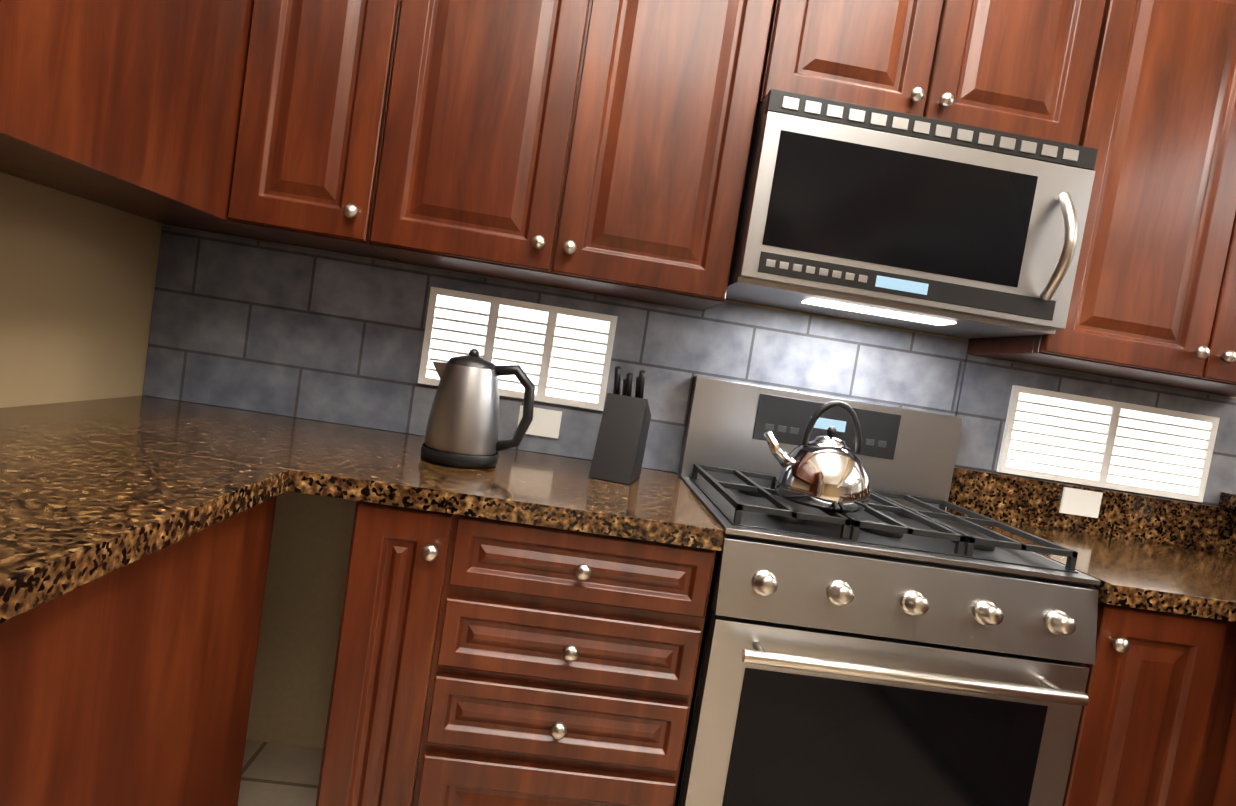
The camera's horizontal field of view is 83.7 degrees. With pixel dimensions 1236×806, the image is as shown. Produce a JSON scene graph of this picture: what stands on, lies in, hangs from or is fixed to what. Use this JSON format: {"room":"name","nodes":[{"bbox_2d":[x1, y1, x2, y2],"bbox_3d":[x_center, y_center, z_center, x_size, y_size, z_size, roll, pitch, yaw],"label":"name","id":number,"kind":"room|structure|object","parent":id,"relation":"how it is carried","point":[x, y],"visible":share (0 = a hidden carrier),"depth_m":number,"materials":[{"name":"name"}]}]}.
{"room":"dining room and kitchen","nodes":[
{"label":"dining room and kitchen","id":0,"kind":"room"},
{"bbox_2d":[0,172,163,407],"bbox_3d":[-1.016,-0.633,-1.573,0.150,3.500,6.750,9,3,-4],"label":"wall","id":1,"kind":"structure","parent":0,"point":[77,281],"depth_m":1.53,"materials":[{"name":"beige paint"}]},
{"bbox_2d":[0,0,255,237],"bbox_3d":[-0.906,-0.878,0.875,0.317,1.000,1.848,9,3,-4],"label":"upper cabinet","id":2,"kind":"object","parent":1,"relation":"attached to","point":[130,106],"depth_m":1.19,"materials":[{"name":"brown wood"}]},
{"bbox_2d":[238,740,322,805],"bbox_3d":[2.379,1.693,-1.145,7.600,0.100,6.900,9,3,-4],"label":"floor","id":3,"kind":"structure","parent":0,"point":[275,774],"depth_m":1.79,"materials":[{"name":"tile"}]},
{"bbox_2d":[0,497,276,805],"bbox_3d":[-0.957,0.580,0.620,0.618,0.875,1.310,9,3,-4],"label":"base cabinet","id":4,"kind":"object","parent":3,"relation":"on","point":[134,688],"depth_m":0.92,"materials":[{"name":"brown wood"}]},
{"bbox_2d":[0,429,291,628],"bbox_3d":[-0.871,0.133,0.577,0.648,0.040,1.274,9,3,-4],"label":"countertop","id":5,"kind":"structure","parent":4,"relation":"on","point":[75,514],"depth_m":0.90,"materials":[{"name":"brown stone"}]},
{"bbox_2d":[316,505,715,805],"bbox_3d":[-0.230,0.636,1.623,0.684,0.875,0.636,9,3,-4],"label":"base cabinet","id":6,"kind":"object","parent":3,"relation":"on","point":[522,623],"depth_m":1.30,"materials":[{"name":"brown wood"}]},
{"bbox_2d":[0,393,723,552],"bbox_3d":[-0.535,0.128,1.563,1.444,0.040,0.652,9,3,-4],"label":"countertop","id":7,"kind":"structure","parent":6,"relation":"on","point":[363,464],"depth_m":1.38,"materials":[{"name":"brown stone"}]},
{"bbox_2d":[421,349,534,468],"bbox_3d":[-0.312,0.009,1.568,0.240,0.258,0.173,9,3,-4],"label":"electric kettle","id":8,"kind":"object","parent":7,"relation":"on","point":[462,430],"visible":1,"depth_m":1.51,"materials":[{"name":"silver metal"}]},
{"bbox_2d":[589,366,650,483],"bbox_3d":[0.017,0.047,1.704,0.100,0.268,0.190,9,3,10],"label":"knife block","id":9,"kind":"object","parent":7,"relation":"on","point":[619,451],"visible":1,"depth_m":1.65,"materials":[{"name":"black plastic"}]},
{"bbox_2d":[674,376,1100,805],"bbox_3d":[0.513,0.592,1.615,0.756,1.190,0.706,9,3,-4],"label":"range","id":10,"kind":"object","parent":3,"relation":"on","point":[904,638],"visible":0.81,"depth_m":1.33,"materials":[{"name":"silver metal"}]},
{"bbox_2d":[764,400,869,512],"bbox_3d":[0.434,0.102,1.497,0.247,0.227,0.200,9,3,-4],"label":"tea kettle","id":11,"kind":"object","parent":10,"relation":"on","point":[829,472],"visible":1,"depth_m":1.44,"materials":[{"name":"silver metal"}]},
{"bbox_2d":[1062,593,1235,805],"bbox_3d":[1.028,0.826,1.708,0.322,0.875,0.636,9,3,-4],"label":"base cabinet","id":12,"kind":"object","parent":3,"relation":"on","point":[1155,681],"depth_m":1.38,"materials":[{"name":"brown wood"}]},
{"bbox_2d":[951,513,1235,624],"bbox_3d":[1.370,0.416,1.693,0.878,0.040,0.652,9,3,-4],"label":"countertop","id":13,"kind":"structure","parent":12,"relation":"on","point":[1146,576],"depth_m":1.55,"materials":[{"name":"brown stone"}]},
{"bbox_2d":[1196,633,1235,805],"bbox_3d":[1.497,0.945,0.899,0.610,0.875,1.126,9,3,-4],"label":"base cabinet","id":14,"kind":"object","parent":3,"relation":"on","point":[1219,787],"depth_m":1.38,"materials":[{"name":"brown wood"}]},
{"bbox_2d":[164,224,1235,747],"bbox_3d":[2.459,-0.306,2.114,7.600,3.500,0.150,9,3,-4],"label":"wall","id":15,"kind":"structure","parent":0,"point":[300,614],"depth_m":1.91,"materials":[{"name":"paint"}]},
{"bbox_2d":[220,0,403,261],"bbox_3d":[-0.641,-0.882,1.653,0.306,1.000,0.328,9,3,-4],"label":"upper cabinet","id":16,"kind":"object","parent":15,"relation":"attached to","point":[318,74],"depth_m":1.51,"materials":[{"name":"brown wood"}]},
{"bbox_2d":[517,405,561,438],"bbox_3d":[-0.215,0.052,1.891,0.115,0.075,0.006,9,3,-4],"label":"switch plate","id":17,"kind":"object","parent":15,"relation":"attached to","point":[547,422],"depth_m":1.89,"materials":[{"name":"white plastic"}]},
{"bbox_2d":[372,0,783,310],"bbox_3d":[-0.087,-0.798,1.691,0.818,1.000,0.328,9,3,-4],"label":"upper cabinet","id":18,"kind":"object","parent":15,"relation":"attached to","point":[596,146],"depth_m":1.54,"materials":[{"name":"brown wood"}]},
{"bbox_2d":[418,287,1219,502],"bbox_3d":[0.602,-0.011,1.932,2.276,0.266,0.012,9,3,-4],"label":"window","id":19,"kind":"structure","parent":15,"relation":"in","point":[560,355],"depth_m":1.97,"materials":[{"name":"white"}]},
{"bbox_2d":[768,0,1119,147],"bbox_3d":[0.748,-1.008,1.726,0.758,0.735,0.328,9,3,-4],"label":"upper cabinet","id":20,"kind":"object","parent":15,"relation":"attached to","point":[1032,68],"depth_m":1.58,"materials":[{"name":"brown wood"}]},
{"bbox_2d":[726,89,1097,338],"bbox_3d":[0.663,-0.427,1.681,0.754,0.421,0.458,9,3,-4],"label":"microwave","id":21,"kind":"object","parent":20,"relation":"attached to","point":[879,216],"visible":1,"depth_m":1.53,"materials":[{"name":"silver metal"}]},
{"bbox_2d":[1059,487,1102,517],"bbox_3d":[1.334,0.287,1.987,0.115,0.075,0.006,9,3,-4],"label":"switch plate","id":22,"kind":"object","parent":15,"relation":"attached to","point":[1080,502],"depth_m":1.98,"materials":[{"name":"white plastic"}]},
{"bbox_2d":[946,465,1235,552],"bbox_3d":[1.365,0.311,1.999,0.878,0.130,0.009,9,3,-4],"label":"backsplash","id":23,"kind":"structure","parent":15,"relation":"attached to","point":[1004,497],"depth_m":2.00,"materials":[{"name":"brown stone"}]},
{"bbox_2d":[967,0,1235,396],"bbox_3d":[1.483,-0.576,1.797,0.819,1.030,0.328,9,3,-4],"label":"upper cabinet","id":24,"kind":"object","parent":15,"relation":"attached to","point":[1153,298],"depth_m":1.63,"materials":[{"name":"brown wood"}]},
{"bbox_2d":[1216,489,1235,508],"bbox_3d":[2.060,0.400,0.751,0.440,0.040,2.606,9,3,-4],"label":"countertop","id":25,"kind":"structure","parent":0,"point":[1226,500],"depth_m":2.01,"materials":[{"name":"brown stone"}]}
]}

